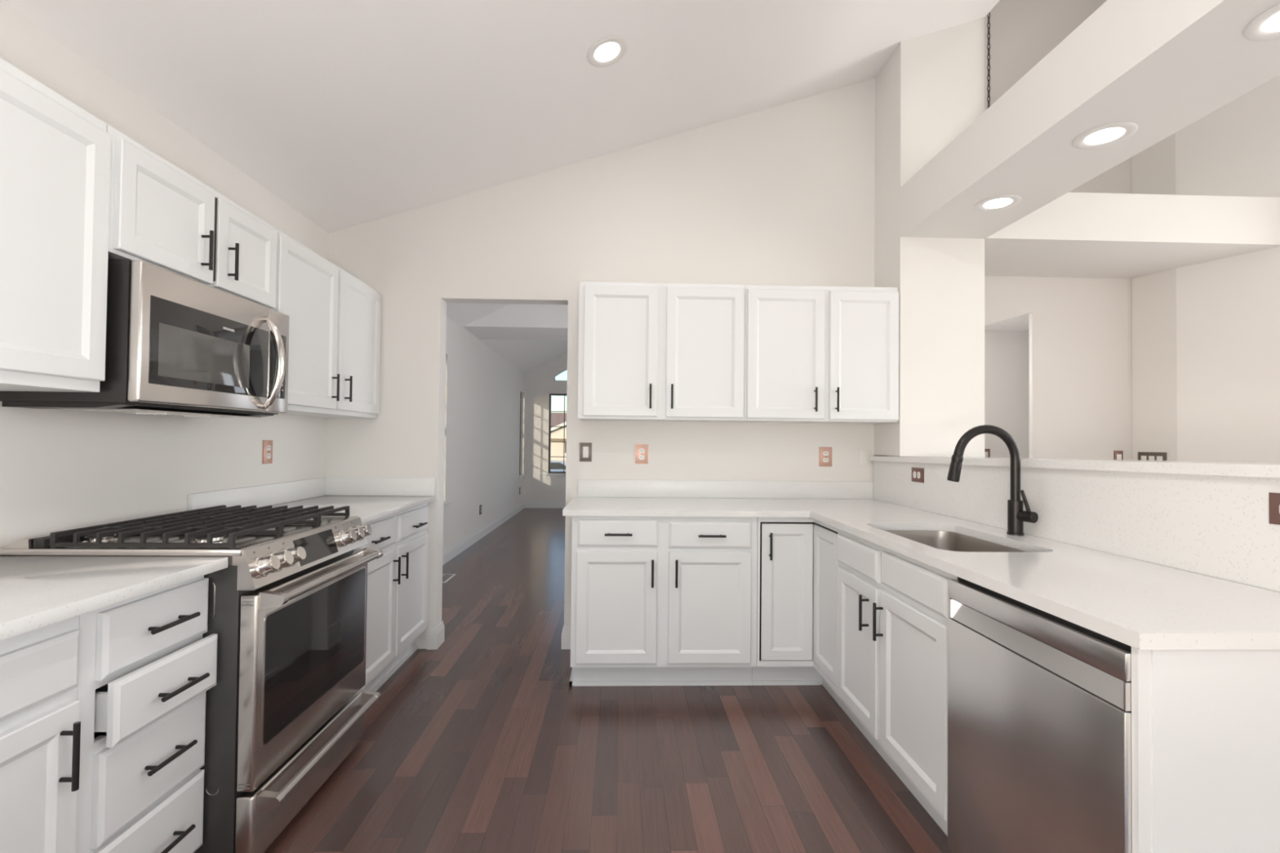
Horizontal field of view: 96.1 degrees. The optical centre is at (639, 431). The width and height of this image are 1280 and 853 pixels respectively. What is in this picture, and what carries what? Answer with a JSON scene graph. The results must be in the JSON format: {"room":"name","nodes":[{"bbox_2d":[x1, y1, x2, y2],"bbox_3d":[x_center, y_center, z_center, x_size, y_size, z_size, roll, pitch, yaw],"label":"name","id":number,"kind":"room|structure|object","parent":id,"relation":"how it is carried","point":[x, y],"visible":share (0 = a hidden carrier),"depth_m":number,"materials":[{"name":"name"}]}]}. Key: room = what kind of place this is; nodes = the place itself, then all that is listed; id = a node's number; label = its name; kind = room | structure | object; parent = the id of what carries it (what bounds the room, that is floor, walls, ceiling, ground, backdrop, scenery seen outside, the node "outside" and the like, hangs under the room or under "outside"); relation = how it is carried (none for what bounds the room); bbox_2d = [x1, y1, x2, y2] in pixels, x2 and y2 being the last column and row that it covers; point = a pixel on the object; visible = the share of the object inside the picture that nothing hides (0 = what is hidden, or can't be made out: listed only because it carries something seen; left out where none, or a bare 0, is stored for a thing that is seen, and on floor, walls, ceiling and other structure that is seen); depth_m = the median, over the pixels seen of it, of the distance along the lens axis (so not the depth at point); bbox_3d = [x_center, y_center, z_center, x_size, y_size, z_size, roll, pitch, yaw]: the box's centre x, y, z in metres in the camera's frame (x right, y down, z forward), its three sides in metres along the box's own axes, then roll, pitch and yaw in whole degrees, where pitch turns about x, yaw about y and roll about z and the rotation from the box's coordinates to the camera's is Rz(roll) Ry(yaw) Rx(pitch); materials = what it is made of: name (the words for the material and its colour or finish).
{"room":"kitchen","nodes":[
{"label":"kitchen","id":0,"kind":"room"},
{"bbox_2d":[0,0,525,556],"bbox_3d":[-1.923,-0.821,2.876,0.140,4.200,15.850,1,-1,-2],"label":"wall","id":1,"kind":"structure","parent":0,"point":[60,470],"depth_m":2.29,"materials":[{"name":"white paint"}]},
{"bbox_2d":[0,57,111,392],"bbox_3d":[-1.645,-0.495,1.377,0.323,0.760,0.475,1,-1,-2],"label":"upper cabinet","id":2,"kind":"object","parent":1,"relation":"attached to","point":[55,154],"visible":1,"depth_m":1.46,"materials":[{"name":"white paint"}]},
{"bbox_2d":[106,124,277,309],"bbox_3d":[-1.646,-0.686,2.014,0.358,0.357,0.782,1,-1,-2],"label":"upper cabinet","id":3,"kind":"object","parent":1,"relation":"attached to","point":[161,215],"visible":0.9,"depth_m":1.90,"materials":[{"name":"white paint"}]},
{"bbox_2d":[0,258,288,417],"bbox_3d":[-1.597,-0.272,2.004,0.463,0.433,0.736,1,-1,-2],"label":"microwave","id":4,"kind":"object","parent":3,"relation":"attached to","point":[177,344],"visible":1,"depth_m":1.80,"materials":[{"name":"silver metal"}]},
{"bbox_2d":[187,477,325,511],"bbox_3d":[-1.854,0.316,2.876,0.020,0.104,1.059,1,-1,-2],"label":"backsplash","id":5,"kind":"structure","parent":1,"relation":"attached to","point":[261,495],"depth_m":2.80,"materials":[{"name":"white stone"}]},
{"bbox_2d":[262,440,272,463],"bbox_3d":[-1.859,0.102,2.874,0.009,0.118,0.078,1,-1,-2],"label":"outlet","id":6,"kind":"object","parent":1,"relation":"attached to","point":[267,446],"visible":1,"depth_m":2.87,"materials":[{"name":"orange metal"}]},
{"bbox_2d":[266,444,271,458],"bbox_3d":[-1.856,0.102,2.874,0.003,0.068,0.034,1,-1,-2],"label":"receptacle","id":7,"kind":"object","parent":6,"relation":"attached to","point":[268,446],"depth_m":2.87,"materials":[{"name":"white plastic"}]},
{"bbox_2d":[272,227,381,417],"bbox_3d":[-1.679,-0.470,2.923,0.358,0.760,1.038,1,-1,-2],"label":"upper cabinet","id":8,"kind":"object","parent":1,"relation":"attached to","point":[335,317],"visible":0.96,"depth_m":2.84,"materials":[{"name":"white paint"}]},
{"bbox_2d":[443,501,450,510],"bbox_3d":[-1.971,-0.012,5.028,0.165,1.565,1.680,1,-1,-2],"label":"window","id":9,"kind":"structure","parent":1,"relation":"in","point":[445,504],"depth_m":5.75,"materials":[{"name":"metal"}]},
{"bbox_2d":[479,504,481,515],"bbox_3d":[-2.015,0.988,7.281,0.009,0.120,0.110,1,-1,-2],"label":"outlet","id":10,"kind":"object","parent":1,"relation":"attached to","point":[480,506],"visible":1,"depth_m":7.25,"materials":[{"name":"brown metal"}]},
{"bbox_2d":[442,501,524,564],"bbox_3d":[-2.009,1.287,7.071,0.014,0.125,7.090,1,-1,-2],"label":"baseboard","id":11,"kind":"structure","parent":1,"relation":"attached to","point":[453,551],"depth_m":7.11,"materials":[{"name":"white paint"}]},
{"bbox_2d":[518,392,526,480],"bbox_3d":[-2.147,0.075,10.274,0.165,1.565,0.540,1,-1,-2],"label":"window","id":12,"kind":"structure","parent":1,"relation":"in","point":[522,477],"depth_m":10.46,"materials":[{"name":"brown metal"}]},
{"bbox_2d":[446,302,511,327],"bbox_3d":[-0.070,-1.384,5.019,3.695,0.465,2.770,1,-1,-2],"label":"ceiling","id":13,"kind":"structure","parent":0,"point":[463,314],"depth_m":6.02,"materials":[{"name":"white paint"}]},
{"bbox_2d":[1,0,999,233],"bbox_3d":[0.181,-1.898,-0.667,3.808,1.317,8.393,1,-1,-2],"label":"ceiling","id":14,"kind":"structure","parent":0,"point":[349,113],"depth_m":2.59,"materials":[{"name":"white paint"}]},
{"bbox_2d":[586,35,627,67],"bbox_3d":[-0.148,-1.720,2.603,0.184,0.068,0.192,1,-1,-2],"label":"recessed light","id":15,"kind":"object","parent":14,"relation":"in","point":[607,53],"visible":1,"depth_m":2.60,"materials":[{"name":"white"}]},
{"bbox_2d":[595,42,619,62],"bbox_3d":[-0.149,-1.716,2.603,0.112,0.037,0.117,1,-1,-2],"label":"diffuser","id":16,"kind":"object","parent":15,"relation":"attached to","point":[607,52],"depth_m":2.60,"materials":[{"name":"white plastic"}]},
{"bbox_2d":[480,339,567,373],"bbox_3d":[-0.194,-2.143,8.985,3.695,2.115,3.500,1,-1,-2],"label":"ceiling","id":17,"kind":"structure","parent":0,"point":[527,356],"depth_m":9.18,"materials":[{"name":"white paint"}]},
{"bbox_2d":[462,303,568,341],"bbox_3d":[-0.123,-2.085,6.825,3.695,1.903,0.820,1,-1,-2],"label":"beam","id":18,"kind":"structure","parent":17,"relation":"attached to","point":[517,322],"depth_m":6.37,"materials":[{"name":"white paint"}]},
{"bbox_2d":[524,354,567,501],"bbox_3d":[-0.290,-0.671,10.784,3.935,4.200,0.150,1,-1,-2],"label":"wall","id":19,"kind":"structure","parent":0,"point":[540,383],"depth_m":10.64,"materials":[{"name":"white paint"}]},
{"bbox_2d":[524,501,565,508],"bbox_3d":[-0.281,1.365,10.668,3.681,0.125,0.014,1,-1,-2],"label":"baseboard","id":20,"kind":"structure","parent":19,"relation":"attached to","point":[554,504],"depth_m":10.62,"materials":[{"name":"white paint"}]},
{"bbox_2d":[544,393,566,478],"bbox_3d":[-0.996,0.087,10.703,1.515,1.568,0.160,1,-1,-2],"label":"window","id":21,"kind":"structure","parent":19,"relation":"in","point":[551,474],"depth_m":10.71,"materials":[{"name":"brown metal"}]},
{"bbox_2d":[553,367,567,382],"bbox_3d":[-0.984,-1.098,10.773,1.252,0.360,0.060,1,-1,-2],"label":"window","id":22,"kind":"structure","parent":19,"relation":"in","point":[565,369],"depth_m":10.72,"materials":[{"name":"white paint"}]},
{"bbox_2d":[324,78,891,648],"bbox_3d":[0.026,-0.590,3.564,3.808,3.800,0.117,1,-1,-2],"label":"wall","id":23,"kind":"structure","parent":0,"point":[784,194],"depth_m":3.51,"materials":[{"name":"white paint"}]},
{"bbox_2d":[324,477,435,496],"bbox_3d":[-1.554,0.329,3.427,0.657,0.104,0.020,1,-1,-2],"label":"backsplash","id":24,"kind":"structure","parent":23,"relation":"attached to","point":[334,486],"depth_m":3.42,"materials":[{"name":"white stone"}]},
{"bbox_2d":[426,620,444,649],"bbox_3d":[-1.240,1.234,3.492,0.061,0.125,0.145,1,-1,-2],"label":"baseboard","id":25,"kind":"structure","parent":23,"relation":"attached to","point":[435,636],"depth_m":3.42,"materials":[{"name":"white paint"}]},
{"bbox_2d":[560,625,570,648],"bbox_3d":[-0.425,1.243,3.519,0.098,0.125,0.145,1,-1,-2],"label":"baseboard","id":26,"kind":"structure","parent":23,"relation":"attached to","point":[566,633],"depth_m":3.44,"materials":[{"name":"white paint"}]},
{"bbox_2d":[579,442,591,462],"bbox_3d":[-0.328,0.124,3.478,0.074,0.116,0.009,1,-1,-2],"label":"light switch","id":27,"kind":"object","parent":23,"relation":"attached to","point":[585,448],"visible":1,"depth_m":3.48,"materials":[{"name":"brown metal"}]},
{"bbox_2d":[635,444,648,464],"bbox_3d":[0.010,0.137,3.489,0.080,0.120,0.009,1,-1,-2],"label":"outlet","id":28,"kind":"object","parent":23,"relation":"attached to","point":[641,450],"visible":1,"depth_m":3.49,"materials":[{"name":"orange metal"}]},
{"bbox_2d":[639,448,644,459],"bbox_3d":[0.010,0.137,3.486,0.034,0.068,0.003,1,-1,-2],"label":"receptacle","id":29,"kind":"object","parent":28,"relation":"attached to","point":[642,451],"depth_m":3.49,"materials":[{"name":"white plastic"}]},
{"bbox_2d":[577,281,745,422],"bbox_3d":[0.118,-0.445,3.324,0.926,0.760,0.363,1,-1,-2],"label":"upper cabinet","id":30,"kind":"object","parent":23,"relation":"attached to","point":[648,351],"visible":1,"depth_m":3.18,"materials":[{"name":"white paint"}]},
{"bbox_2d":[577,479,873,498],"bbox_3d":[0.527,0.350,3.496,1.798,0.104,0.020,1,-1,-2],"label":"backsplash","id":31,"kind":"structure","parent":23,"relation":"attached to","point":[586,487],"depth_m":3.49,"materials":[{"name":"white stone"}]},
{"bbox_2d":[737,284,898,423],"bbox_3d":[1.016,-0.435,3.354,0.868,0.760,0.363,1,-1,-2],"label":"upper cabinet","id":32,"kind":"object","parent":23,"relation":"attached to","point":[813,353],"visible":1,"depth_m":3.21,"materials":[{"name":"white paint"}]},
{"bbox_2d":[818,447,831,466],"bbox_3d":[1.139,0.155,3.526,0.080,0.120,0.009,1,-1,-2],"label":"outlet","id":33,"kind":"object","parent":23,"relation":"attached to","point":[824,453],"visible":1,"depth_m":3.52,"materials":[{"name":"orange metal"}]},
{"bbox_2d":[822,451,828,462],"bbox_3d":[1.139,0.155,3.523,0.034,0.068,0.003,1,-1,-2],"label":"receptacle","id":34,"kind":"object","parent":33,"relation":"attached to","point":[825,454],"depth_m":3.52,"materials":[{"name":"white plastic"}]},
{"bbox_2d":[984,192,1279,278],"bbox_3d":[2.825,-1.212,3.630,1.777,0.273,0.706,1,-1,-2],"label":"beam","id":35,"kind":"structure","parent":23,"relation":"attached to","point":[1098,235],"depth_m":3.30,"materials":[{"name":"white paint"}]},
{"bbox_2d":[263,507,952,852],"bbox_3d":[1.523,1.345,2.956,7.130,0.060,15.850,1,-1,-2],"label":"floor","id":36,"kind":"structure","parent":0,"point":[482,741],"depth_m":2.25,"materials":[{"name":"brown wood"}]},
{"bbox_2d":[0,615,80,852],"bbox_3d":[-1.485,0.812,1.007,0.645,0.880,0.459,1,-1,-2],"label":"base cabinet","id":37,"kind":"object","parent":36,"relation":"on","point":[40,725],"visible":1,"depth_m":1.16,"materials":[{"name":"white paint"}]},
{"bbox_2d":[0,556,227,640],"bbox_3d":[-1.479,0.359,1.181,0.658,0.030,0.871,1,-1,-2],"label":"countertop","id":38,"kind":"structure","parent":37,"relation":"on","point":[36,593],"depth_m":1.35,"materials":[{"name":"white stone"}]},
{"bbox_2d":[75,575,217,852],"bbox_3d":[-1.485,0.819,1.425,0.673,0.880,0.374,1,-1,-2],"label":"base cabinet","id":39,"kind":"object","parent":36,"relation":"on","point":[147,668],"visible":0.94,"depth_m":1.40,"materials":[{"name":"white paint"}]},
{"bbox_2d":[0,505,383,852],"bbox_3d":[-1.437,0.782,1.982,0.802,0.974,0.734,1,-1,-2],"label":"gas range","id":40,"kind":"object","parent":36,"relation":"on","point":[287,704],"visible":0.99,"depth_m":1.75,"materials":[{"name":"grey metal"}]},
{"bbox_2d":[0,515,357,564],"bbox_3d":[-1.476,0.346,1.988,0.660,0.075,0.734,1,-1,-2],"label":"cooktop","id":41,"kind":"object","parent":40,"relation":"in","point":[241,539],"depth_m":1.71,"materials":[{"name":"silver metal"}]},
{"bbox_2d":[357,503,428,691],"bbox_3d":[-1.535,0.843,2.891,0.670,0.880,1.072,1,-1,-2],"label":"base cabinet","id":42,"kind":"object","parent":36,"relation":"on","point":[397,603],"visible":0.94,"depth_m":2.94,"materials":[{"name":"white paint"}]},
{"bbox_2d":[271,495,435,524],"bbox_3d":[-1.536,0.387,2.896,0.658,0.030,1.080,1,-1,-2],"label":"countertop","id":43,"kind":"structure","parent":42,"relation":"on","point":[368,508],"depth_m":3.00,"materials":[{"name":"white stone"}]},
{"bbox_2d":[442,573,456,582],"bbox_3d":[-1.752,1.316,5.163,0.110,0.006,0.320,1,-1,-2],"label":"floor vent","id":44,"kind":"object","parent":36,"relation":"in","point":[446,577],"visible":0.67,"depth_m":5.21,"materials":[{"name":"white metal"}]},
{"bbox_2d":[568,515,757,685],"bbox_3d":[0.107,0.864,3.145,0.939,0.880,0.675,1,-1,-2],"label":"base cabinet","id":45,"kind":"object","parent":36,"relation":"on","point":[656,601],"visible":0.98,"depth_m":2.85,"materials":[{"name":"white paint"}]},
{"bbox_2d":[751,516,855,724],"bbox_3d":[1.010,0.871,3.040,0.855,0.880,0.946,1,-1,-2],"label":"base cabinet","id":46,"kind":"object","parent":36,"relation":"on","point":[797,580],"visible":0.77,"depth_m":2.88,"materials":[{"name":"white paint"}]},
{"bbox_2d":[562,497,1279,649],"bbox_3d":[0.554,0.398,2.268,1.827,0.030,2.474,1,-1,-2],"label":"countertop","id":47,"kind":"structure","parent":46,"relation":"on","point":[1138,604],"depth_m":1.50,"materials":[{"name":"white stone"}]},
{"bbox_2d":[882,529,1025,551],"bbox_3d":[1.143,0.515,2.137,0.410,0.196,0.670,1,-1,-2],"label":"sink","id":48,"kind":"object","parent":47,"relation":"in","point":[940,540],"visible":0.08,"depth_m":2.42,"materials":[{"name":"silver metal"}]},
{"bbox_2d":[946,425,1038,535],"bbox_3d":[1.316,0.181,2.155,0.306,0.414,0.102,1,-1,-2],"label":"faucet","id":49,"kind":"object","parent":47,"relation":"on","point":[1016,516],"visible":1,"depth_m":2.17,"materials":[{"name":"black metal"}]},
{"bbox_2d":[836,528,958,835],"bbox_3d":[1.155,0.857,2.119,0.626,0.880,0.905,1,-1,-2],"label":"base cabinet","id":50,"kind":"object","parent":36,"relation":"on","point":[892,606],"visible":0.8,"depth_m":1.99,"materials":[{"name":"white paint"}]},
{"bbox_2d":[947,577,1132,852],"bbox_3d":[1.185,0.848,1.359,0.602,0.874,0.579,1,-1,-2],"label":"dishwasher","id":51,"kind":"object","parent":36,"relation":"on","point":[1039,701],"visible":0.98,"depth_m":1.31,"materials":[{"name":"silver metal"}]},
{"bbox_2d":[1131,646,1279,852],"bbox_3d":[1.212,0.840,1.060,0.610,0.880,0.018,1,-1,-2],"label":"end panel","id":52,"kind":"object","parent":36,"relation":"on","point":[1206,723],"visible":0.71,"depth_m":1.05,"materials":[{"name":"white paint"}]},
{"bbox_2d":[874,17,984,457],"bbox_3d":[1.701,-1.166,3.407,0.484,2.620,0.329,1,-1,-2],"label":"wall column","id":53,"kind":"structure","parent":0,"point":[931,88],"depth_m":3.24,"materials":[{"name":"white paint"}]},
{"bbox_2d":[984,330,1029,457],"bbox_3d":[2.798,0.063,5.046,1.870,2.600,0.100,1,-1,-2],"label":"wall","id":54,"kind":"structure","parent":0,"point":[1006,353],"depth_m":5.02,"materials":[{"name":"white paint"}]},
{"bbox_2d":[984,448,990,457],"bbox_3d":[3.005,0.209,4.996,0.074,0.120,0.009,1,-1,-2],"label":"light switch","id":55,"kind":"object","parent":54,"relation":"attached to","point":[987,451],"visible":0.33,"depth_m":5.00,"materials":[{"name":"brown metal"}]},
{"bbox_2d":[984,313,1029,331],"bbox_3d":[2.826,-0.949,4.514,1.870,0.114,1.000,1,-1,-2],"label":"ceiling","id":56,"kind":"structure","parent":0,"point":[1020,323],"depth_m":4.79,"materials":[{"name":"white paint"}]},
{"bbox_2d":[984,0,1132,460],"bbox_3d":[2.744,-1.015,3.996,1.670,4.720,0.032,1,-1,-2],"label":"wall","id":57,"kind":"structure","parent":0,"point":[1081,328],"depth_m":3.98,"materials":[{"name":"white paint"}]},
{"bbox_2d":[1113,450,1123,459],"bbox_3d":[3.308,0.190,3.974,0.062,0.116,0.009,1,-1,-2],"label":"light switch","id":58,"kind":"object","parent":57,"relation":"attached to","point":[1117,455],"visible":0.52,"depth_m":3.97,"materials":[{"name":"brown metal"}]},
{"bbox_2d":[880,500,1279,592],"bbox_3d":[1.715,0.714,2.304,0.474,1.183,2.473,1,-1,-2],"label":"wall","id":59,"kind":"structure","parent":0,"point":[881,500],"depth_m":1.77,"materials":[{"name":"white paint"}]},
{"bbox_2d":[869,456,1279,477],"bbox_3d":[1.731,0.127,2.293,0.555,0.071,2.512,1,-1,-2],"label":"bar ledge","id":60,"kind":"object","parent":59,"relation":"on","point":[1203,468],"visible":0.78,"depth_m":1.78,"materials":[{"name":"white stone"}]},
{"bbox_2d":[873,461,1279,591],"bbox_3d":[1.476,0.256,2.292,0.013,0.272,2.451,1,-1,-2],"label":"backsplash","id":61,"kind":"structure","parent":59,"relation":"attached to","point":[1215,526],"depth_m":1.74,"materials":[{"name":"white stone"}]},
{"bbox_2d":[911,467,924,483],"bbox_3d":[1.442,0.226,2.992,0.009,0.074,0.118,1,-1,-2],"label":"outlet","id":62,"kind":"object","parent":61,"relation":"attached to","point":[917,473],"visible":1,"depth_m":2.98,"materials":[{"name":"brown metal"}]},
{"bbox_2d":[913,471,919,478],"bbox_3d":[1.439,0.226,2.991,0.003,0.034,0.068,1,-1,-2],"label":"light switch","id":63,"kind":"object","parent":62,"relation":"attached to","point":[916,474],"depth_m":2.99,"materials":[{"name":"white plastic"}]},
{"bbox_2d":[1268,492,1279,524],"bbox_3d":[1.498,0.181,1.310,0.009,0.074,0.118,1,-1,-2],"label":"outlet","id":64,"kind":"object","parent":61,"relation":"attached to","point":[1273,498],"visible":1,"depth_m":1.35,"materials":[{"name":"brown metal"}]},
{"bbox_2d":[900,0,1279,239],"bbox_3d":[1.840,-1.297,-0.735,0.484,0.279,7.964,1,-1,-2],"label":"beam","id":65,"kind":"structure","parent":0,"point":[1161,67],"depth_m":2.04,"materials":[{"name":"white paint"}]},
{"bbox_2d":[974,195,1022,211],"bbox_3d":[1.723,-1.107,2.771,0.192,0.024,0.192,1,-1,-2],"label":"recessed light","id":66,"kind":"object","parent":65,"relation":"attached to","point":[1003,202],"visible":0.96,"depth_m":2.76,"materials":[{"name":"white"}]},
{"bbox_2d":[983,198,1012,208],"bbox_3d":[1.723,-1.099,2.771,0.117,0.002,0.117,1,-1,-2],"label":"diffuser","id":67,"kind":"object","parent":66,"relation":"attached to","point":[992,203],"depth_m":2.77,"materials":[{"name":"white plastic"}]},
{"bbox_2d":[1072,122,1137,149],"bbox_3d":[1.744,-1.117,2.160,0.192,0.024,0.192,1,-1,-2],"label":"recessed light","id":68,"kind":"object","parent":65,"relation":"attached to","point":[1108,135],"visible":0.98,"depth_m":2.15,"materials":[{"name":"white"}]},
{"bbox_2d":[1084,127,1124,144],"bbox_3d":[1.744,-1.109,2.160,0.117,0.002,0.117,1,-1,-2],"label":"diffuser","id":69,"kind":"object","parent":68,"relation":"attached to","point":[1106,135],"depth_m":2.16,"materials":[{"name":"white plastic"}]},
{"bbox_2d":[1244,4,1279,40],"bbox_3d":[1.764,-1.127,1.549,0.192,0.024,0.192,1,-1,-2],"label":"recessed light","id":70,"kind":"object","parent":65,"relation":"attached to","point":[1254,31],"visible":0.99,"depth_m":1.59,"materials":[{"name":"white"}]},
{"bbox_2d":[1263,12,1279,31],"bbox_3d":[1.764,-1.119,1.549,0.117,0.002,0.117,1,-1,-2],"label":"diffuser","id":71,"kind":"object","parent":70,"relation":"attached to","point":[1273,24],"depth_m":1.58,"materials":[{"name":"white plastic"}]},
{"bbox_2d":[1131,133,1177,461],"bbox_3d":[3.517,-1.009,3.896,0.120,4.720,0.258,1,-1,-18],"label":"wall","id":72,"kind":"structure","parent":0,"point":[1153,295],"depth_m":3.86,"materials":[{"name":"white paint"}]},
{"bbox_2d":[1137,452,1166,460],"bbox_3d":[3.440,0.198,3.865,0.009,0.118,0.165,1,-1,-18],"label":"light switch","id":73,"kind":"object","parent":72,"relation":"attached to","point":[1141,455],"visible":0.48,"depth_m":3.86,"materials":[{"name":"brown metal"}]},
{"bbox_2d":[1175,75,1279,462],"bbox_3d":[4.084,-1.024,2.709,0.120,4.720,2.392,1,-1,-26],"label":"wall","id":74,"kind":"structure","parent":0,"point":[1228,309],"depth_m":3.52,"materials":[{"name":"white paint"}]},
{"bbox_2d":[1226,460,1243,462],"bbox_3d":[3.605,0.232,3.485,0.009,0.114,0.074,1,-1,-26],"label":"light switch","id":75,"kind":"object","parent":74,"relation":"attached to","point":[1227,460],"visible":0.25,"depth_m":3.48,"materials":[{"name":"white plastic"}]},
{"label":"outside","id":76,"kind":"structure","parent":0,"visible":0},
{"bbox_3d":[-2.886,3.766,85.350,120.000,0.200,149.100,1,-1,-2],"label":"ground","id":77,"kind":"structure","parent":76,"visible":0},
{"bbox_2d":[550,460,565,471],"bbox_3d":[-4.619,2.107,29.831,4.500,1.196,1.700,1,-1,-2],"label":"car","id":78,"kind":"object","parent":77,"relation":"on","point":[555,465],"visible":0.02,"depth_m":29.04,"materials":[{"name":"blue paint"}]},
{"bbox_2d":[550,412,566,461],"bbox_3d":[-6.824,0.652,54.399,19.000,4.900,10.800,1,-1,-2],"label":"house","id":79,"kind":"structure","parent":77,"relation":"on","point":[557,419],"depth_m":49.77,"materials":[{"name":"beige"}]},
{"bbox_3d":[3.464,-3.501,-0.286,2.970,0.120,8.920,1,-1,-2],"label":"ceiling","id":80,"kind":"structure","parent":0,"visible":0},
{"bbox_2d":[986,12,990,109],"bbox_3d":[1.975,-2.388,3.258,0.014,2.023,0.014,0,-1,43],"label":"hanging chain","id":81,"kind":"object","parent":80,"relation":"hanging from","point":[988,16],"visible":0.52,"depth_m":3.25,"materials":[{"name":"grey metal"}]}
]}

